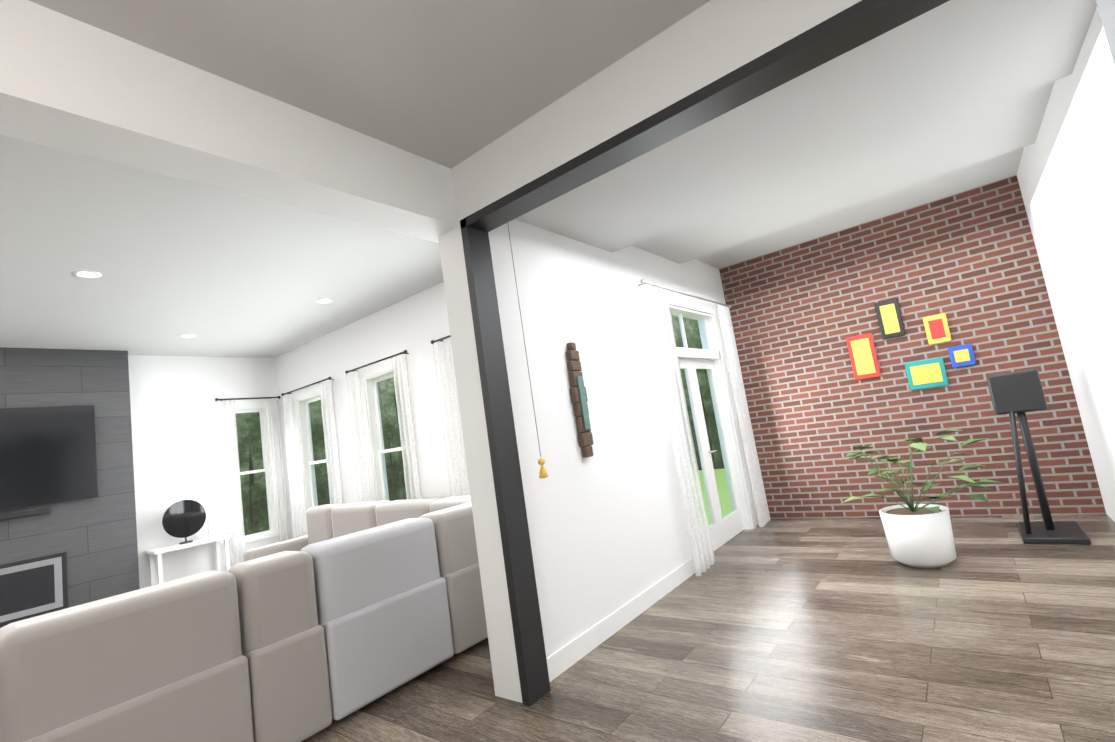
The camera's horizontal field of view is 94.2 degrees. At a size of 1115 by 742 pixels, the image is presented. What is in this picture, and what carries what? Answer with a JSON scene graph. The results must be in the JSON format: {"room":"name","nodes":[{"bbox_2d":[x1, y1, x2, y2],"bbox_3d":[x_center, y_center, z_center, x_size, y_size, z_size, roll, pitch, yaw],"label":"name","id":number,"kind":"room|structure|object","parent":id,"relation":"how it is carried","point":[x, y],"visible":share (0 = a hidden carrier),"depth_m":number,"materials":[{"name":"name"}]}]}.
{"room":"living room","nodes":[
{"label":"living room","id":0,"kind":"room"},
{"bbox_2d":[0,347,139,627],"bbox_3d":[-5.886,1.344,5.178,0.255,3.199,2.575,-14,-8,37],"label":"tiled wall","id":1,"kind":"structure","parent":0,"point":[95,539],"depth_m":5.80,"materials":[{"name":"grey tile"}]},
{"bbox_2d":[0,507,49,520],"bbox_3d":[-5.717,1.509,5.067,0.089,0.140,1.080,-14,-8,37],"label":"soundbar","id":2,"kind":"object","parent":1,"relation":"attached to","point":[24,513],"visible":1,"depth_m":5.32,"materials":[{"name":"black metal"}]},
{"bbox_2d":[0,552,67,626],"bbox_3d":[-5.613,2.226,5.021,0.039,0.590,1.260,-14,-8,37],"label":"fireplace","id":3,"kind":"object","parent":1,"relation":"attached to","point":[33,587],"visible":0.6,"depth_m":5.30,"materials":[{"name":"black metal"}]},
{"bbox_2d":[0,405,97,510],"bbox_3d":[-5.809,0.901,5.147,0.077,1.040,1.850,-14,-8,37],"label":"screen","id":4,"kind":"object","parent":1,"relation":"attached to","point":[48,455],"visible":0.98,"depth_m":5.54,"materials":[{"name":"black plastic"}]},
{"bbox_2d":[128,355,287,588],"bbox_3d":[-7.179,1.378,3.855,0.160,3.200,10.210,-14,-8,37],"label":"wall","id":5,"kind":"structure","parent":0,"point":[176,429],"depth_m":6.75,"materials":[{"name":"white paint"}]},
{"bbox_2d":[215,396,280,400],"bbox_3d":[-4.442,0.400,7.436,0.115,0.044,0.864,-14,-8,37],"label":"curtain rod","id":6,"kind":"object","parent":5,"relation":"attached to","point":[278,397],"visible":1,"depth_m":7.38,"materials":[{"name":"black metal"}]},
{"bbox_2d":[219,401,245,566],"bbox_3d":[-4.396,1.655,7.030,0.083,2.525,0.200,-14,-8,37],"label":"curtain","id":7,"kind":"object","parent":6,"relation":"hanging from","point":[234,509],"visible":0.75,"depth_m":7.05,"materials":[{"name":"white fabric"}]},
{"bbox_2d":[268,399,289,541],"bbox_3d":[-4.018,1.657,7.514,0.083,2.525,0.150,-14,-8,37],"label":"curtain","id":8,"kind":"object","parent":6,"relation":"hanging from","point":[279,476],"visible":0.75,"depth_m":7.54,"materials":[{"name":"white fabric"}]},
{"bbox_2d":[224,399,282,549],"bbox_3d":[-4.355,1.447,7.404,0.200,2.070,0.700,-14,-8,37],"label":"living room window","id":9,"kind":"structure","parent":5,"relation":"in","point":[270,535],"depth_m":7.52,"materials":[{"name":"white wood"}]},
{"bbox_2d":[0,0,709,357],"bbox_3d":[-2.777,-1.389,0.389,12.680,0.150,10.550,-14,-8,37],"label":"ceiling","id":10,"kind":"structure","parent":0,"point":[218,272],"depth_m":2.96,"materials":[{"name":"grey paint"}]},
{"bbox_2d":[72,270,101,277],"bbox_3d":[-3.651,-0.750,4.019,0.176,0.007,0.176,-14,-8,37],"label":"recessed light","id":11,"kind":"object","parent":10,"relation":"in","point":[85,274],"visible":0.98,"depth_m":4.01,"materials":[{"name":"white plastic"}]},
{"bbox_2d":[178,334,195,337],"bbox_3d":[-4.329,-0.408,6.057,0.176,0.007,0.176,-14,-8,37],"label":"recessed light","id":12,"kind":"object","parent":10,"relation":"in","point":[187,336],"visible":0.94,"depth_m":6.05,"materials":[{"name":"white plastic"}]},
{"bbox_2d":[0,0,457,242],"bbox_3d":[-3.418,-1.083,-0.064,0.280,0.390,9.050,-14,-8,37],"label":"beam","id":13,"kind":"structure","parent":10,"relation":"attached to","point":[69,84],"depth_m":2.17,"materials":[{"name":"white paint"}]},
{"bbox_2d":[316,298,332,303],"bbox_3d":[-2.482,-0.745,5.517,0.176,0.007,0.176,-14,-8,37],"label":"recessed light","id":14,"kind":"object","parent":10,"relation":"in","point":[324,300],"visible":0.98,"depth_m":5.50,"materials":[{"name":"white plastic"}]},
{"bbox_2d":[275,282,465,538],"bbox_3d":[-1.917,0.868,6.124,5.760,3.200,0.160,-14,-8,37],"label":"wall","id":15,"kind":"structure","parent":0,"point":[415,325],"depth_m":6.12,"materials":[{"name":"white paint"}]},
{"bbox_2d":[281,377,333,395],"bbox_3d":[-3.447,0.218,7.144,1.382,0.044,0.116,-14,-8,37],"label":"curtain rod","id":16,"kind":"object","parent":15,"relation":"attached to","point":[289,392],"visible":0.9,"depth_m":7.06,"materials":[{"name":"black metal"}]},
{"bbox_2d":[282,394,302,538],"bbox_3d":[-3.707,1.583,7.284,0.220,2.525,0.083,-14,-8,37],"label":"curtain","id":17,"kind":"object","parent":16,"relation":"hanging from","point":[296,514],"visible":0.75,"depth_m":7.30,"materials":[{"name":"white fabric"}]},
{"bbox_2d":[319,380,340,503],"bbox_3d":[-2.870,1.382,6.631,0.220,2.525,0.083,-14,-8,37],"label":"curtain","id":18,"kind":"object","parent":16,"relation":"hanging from","point":[331,453],"visible":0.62,"depth_m":6.68,"materials":[{"name":"white fabric"}]},
{"bbox_2d":[293,381,342,535],"bbox_3d":[-3.228,1.245,7.108,1.120,2.070,0.200,-14,-8,37],"label":"living room window","id":19,"kind":"structure","parent":15,"relation":"in","point":[306,461],"depth_m":7.35,"materials":[{"name":"white wood"}]},
{"bbox_2d":[345,350,408,373],"bbox_3d":[-2.130,-0.099,6.116,1.262,0.044,0.116,-14,-8,37],"label":"curtain rod","id":20,"kind":"object","parent":15,"relation":"attached to","point":[397,354],"visible":0.85,"depth_m":6.04,"materials":[{"name":"black metal"}]},
{"bbox_2d":[346,371,370,501],"bbox_3d":[-2.343,1.255,6.220,0.220,2.525,0.083,-14,-8,37],"label":"curtain","id":21,"kind":"object","parent":20,"relation":"hanging from","point":[360,453],"visible":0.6,"depth_m":6.27,"materials":[{"name":"white fabric"}]},
{"bbox_2d":[392,355,420,498],"bbox_3d":[-1.599,1.077,5.640,0.220,2.525,0.083,-14,-8,37],"label":"curtain","id":22,"kind":"object","parent":20,"relation":"hanging from","point":[409,454],"visible":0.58,"depth_m":5.69,"materials":[{"name":"white fabric"}]},
{"bbox_2d":[358,355,421,501],"bbox_3d":[-1.911,0.928,6.081,1.000,2.070,0.200,-14,-8,37],"label":"living room window","id":23,"kind":"structure","parent":15,"relation":"in","point":[375,374],"depth_m":6.31,"materials":[{"name":"white wood"}]},
{"bbox_2d":[431,335,450,343],"bbox_3d":[-0.813,-0.416,5.089,1.262,0.044,0.116,-14,-8,37],"label":"curtain rod","id":24,"kind":"object","parent":15,"relation":"attached to","point":[437,340],"visible":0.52,"depth_m":5.35,"materials":[{"name":"black metal"}]},
{"bbox_2d":[433,340,466,496],"bbox_3d":[-1.026,0.939,5.193,0.220,2.525,0.083,-14,-8,37],"label":"curtain","id":25,"kind":"object","parent":24,"relation":"hanging from","point":[453,446],"visible":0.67,"depth_m":5.25,"materials":[{"name":"white fabric"}]},
{"bbox_2d":[448,339,469,495],"bbox_3d":[-0.594,0.611,5.053,1.000,2.070,0.200,-14,-8,37],"label":"living room window","id":26,"kind":"structure","parent":15,"relation":"in","point":[459,420],"depth_m":5.29,"materials":[{"name":"white wood"}]},
{"bbox_2d":[488,219,757,657],"bbox_3d":[0.992,0.192,5.130,0.200,3.450,4.650,-14,-8,37],"label":"wall","id":27,"kind":"structure","parent":0,"point":[608,530],"depth_m":3.96,"materials":[{"name":"white paint"}]},
{"bbox_2d":[566,342,592,457],"bbox_3d":[0.168,0.208,3.851,0.061,0.860,0.155,-14,-8,37],"label":"wall art","id":28,"kind":"object","parent":27,"relation":"attached to","point":[579,399],"visible":1,"depth_m":3.82,"materials":[{"name":"brown wood"}]},
{"bbox_2d":[546,558,694,681],"bbox_3d":[0.621,1.800,3.981,0.014,0.130,2.370,-14,-8,37],"label":"baseboard","id":29,"kind":"structure","parent":27,"relation":"attached to","point":[568,655],"depth_m":3.67,"materials":[{"name":"white wood"}]},
{"bbox_2d":[638,279,730,307],"bbox_3d":[1.487,-0.833,5.818,0.115,0.044,2.364,-14,-8,37],"label":"curtain rod","id":30,"kind":"object","parent":27,"relation":"attached to","point":[642,282],"visible":0.9,"depth_m":5.50,"materials":[{"name":"silver metal"}]},
{"bbox_2d":[645,284,715,575],"bbox_3d":[1.165,0.500,4.917,0.094,2.685,0.450,-14,-8,37],"label":"curtain","id":31,"kind":"object","parent":30,"relation":"hanging from","point":[679,427],"visible":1,"depth_m":4.88,"materials":[{"name":"white fabric"}]},
{"bbox_2d":[716,304,770,526],"bbox_3d":[2.285,0.504,6.352,0.094,2.685,0.410,-14,-8,37],"label":"curtain","id":32,"kind":"object","parent":30,"relation":"hanging from","point":[747,436],"visible":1,"depth_m":6.30,"materials":[{"name":"white fabric"}]},
{"bbox_2d":[666,295,755,550],"bbox_3d":[1.592,0.555,5.763,0.210,2.710,1.650,-14,-8,37],"label":"french door","id":33,"kind":"structure","parent":27,"relation":"in","point":[731,525],"depth_m":6.15,"materials":[{"name":"white wood"}]},
{"bbox_2d":[438,0,861,702],"bbox_3d":[1.962,-0.276,1.322,6.480,3.200,0.160,-14,-8,37],"label":"wall","id":34,"kind":"structure","parent":0,"point":[704,44],"depth_m":2.76,"materials":[{"name":"white paint"}]},
{"bbox_2d":[507,223,547,477],"bbox_3d":[-0.209,-0.201,3.233,0.060,1.730,0.060,-14,-8,37],"label":"hanging ornament","id":35,"kind":"object","parent":34,"relation":"hanging from","point":[543,472],"visible":0.98,"depth_m":3.16,"materials":[{"name":"gold metal"}]},
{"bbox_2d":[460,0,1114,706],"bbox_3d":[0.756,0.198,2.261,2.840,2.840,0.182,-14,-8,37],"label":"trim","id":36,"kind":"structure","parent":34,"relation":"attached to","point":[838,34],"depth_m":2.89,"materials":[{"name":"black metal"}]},
{"bbox_2d":[301,514,1114,741],"bbox_3d":[-1.337,1.881,1.227,12.680,0.100,13.660,-14,-8,37],"label":"floor","id":37,"kind":"structure","parent":0,"point":[852,629],"depth_m":2.97,"materials":[{"name":"brown wood"}]},
{"bbox_2d":[145,535,230,585],"bbox_3d":[-4.535,2.521,6.412,0.380,0.780,0.800,-14,-8,37],"label":"console table","id":38,"kind":"object","parent":37,"relation":"on","point":[158,552],"visible":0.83,"depth_m":6.31,"materials":[{"name":"white wood"}]},
{"bbox_2d":[162,500,205,544],"bbox_3d":[-4.656,1.879,6.471,0.140,0.530,0.460,-14,-8,37],"label":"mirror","id":39,"kind":"object","parent":38,"relation":"on","point":[185,519],"visible":1,"depth_m":6.46,"materials":[{"name":"black metal"}]},
{"bbox_2d":[842,429,1001,567],"bbox_3d":[2.915,1.016,4.190,1.085,1.052,1.078,-14,-8,37],"label":"potted plant","id":40,"kind":"object","parent":37,"relation":"on","point":[918,535],"visible":1,"depth_m":4.06,"materials":[{"name":"white ceramic"}]},
{"bbox_2d":[986,369,1090,544],"bbox_3d":[4.072,0.699,4.455,0.400,1.400,0.600,-14,-8,37],"label":"stand","id":41,"kind":"object","parent":37,"relation":"on","point":[1020,393],"visible":0.98,"depth_m":4.42,"materials":[{"name":"black metal"}]},
{"bbox_3d":[-3.063,2.340,3.424,3.280,0.012,3.600,-14,-8,37],"label":"living room rug","id":42,"kind":"object","parent":37,"relation":"on","visible":0},
{"bbox_2d":[0,496,487,741],"bbox_3d":[-2.879,1.853,3.835,3.650,0.988,4.248,-14,-8,37],"label":"sectional sofa","id":43,"kind":"object","parent":42,"relation":"on","point":[340,611],"visible":0.79,"depth_m":2.72,"materials":[{"name":"fabric"}]},
{"bbox_2d":[515,0,1096,268],"bbox_3d":[2.092,-1.654,4.454,3.410,0.600,4.850,-14,-8,37],"label":"ceiling","id":44,"kind":"structure","parent":0,"point":[949,98],"depth_m":3.37,"materials":[{"name":"grey paint"}]},
{"bbox_2d":[719,175,1105,517],"bbox_3d":[3.694,-0.120,5.869,3.210,3.450,0.160,-14,-8,37],"label":"brick wall","id":45,"kind":"structure","parent":0,"point":[967,262],"depth_m":5.66,"materials":[{"name":"red brick"}]},
{"bbox_2d":[846,333,880,379],"bbox_3d":[3.488,-0.161,5.903,0.261,0.498,0.039,-14,-8,37],"label":"decor","id":46,"kind":"object","parent":45,"relation":"attached to","point":[863,357],"depth_m":5.89,"materials":[{"name":"red metal"}]},
{"bbox_2d":[875,298,905,338],"bbox_3d":[3.690,-0.575,5.746,0.220,0.419,0.039,-14,-8,37],"label":"decor","id":47,"kind":"object","parent":45,"relation":"attached to","point":[888,312],"depth_m":5.73,"materials":[{"name":"yellow paper"}]},
{"bbox_2d":[905,357,948,389],"bbox_3d":[3.948,0.033,5.543,0.339,0.298,0.039,-14,-8,37],"label":"decor","id":48,"kind":"object","parent":45,"relation":"attached to","point":[928,373],"depth_m":5.53,"materials":[{"name":"teal metal"}]},
{"bbox_2d":[923,313,951,344],"bbox_3d":[4.022,-0.442,5.487,0.199,0.300,0.039,-14,-8,37],"label":"decor","id":49,"kind":"object","parent":45,"relation":"attached to","point":[937,330],"depth_m":5.47,"materials":[{"name":"yellow metal"}]},
{"bbox_2d":[948,344,975,367],"bbox_3d":[4.184,-0.156,5.359,0.198,0.219,0.039,-14,-8,37],"label":"decor","id":50,"kind":"object","parent":45,"relation":"attached to","point":[961,355],"depth_m":5.35,"materials":[{"name":"blue wood"}]},
{"bbox_2d":[1017,7,1114,521],"bbox_3d":[3.445,-0.410,3.115,0.160,3.450,4.490,-14,-8,37],"label":"wall","id":51,"kind":"structure","parent":0,"point":[1066,174],"depth_m":3.55,"materials":[{"name":"white paint"}]},
{"label":"outside","id":52,"kind":"structure","parent":0,"visible":0},
{"bbox_2d":[236,377,409,535],"bbox_3d":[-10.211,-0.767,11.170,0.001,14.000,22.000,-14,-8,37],"label":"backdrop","id":53,"kind":"structure","parent":52,"point":[254,503],"depth_m":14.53,"materials":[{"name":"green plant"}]},
{"bbox_2d":[666,315,723,469],"bbox_3d":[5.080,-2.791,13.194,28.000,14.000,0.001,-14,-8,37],"label":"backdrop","id":54,"kind":"structure","parent":52,"point":[692,332],"depth_m":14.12,"materials":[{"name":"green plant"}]},
{"bbox_2d":[696,468,731,524],"bbox_3d":[-0.932,2.303,3.917,28.000,0.180,22.000,-14,-8,37],"label":"grass","id":55,"kind":"structure","parent":52,"point":[723,491],"depth_m":9.85,"materials":[{"name":"green plant"}]}
]}

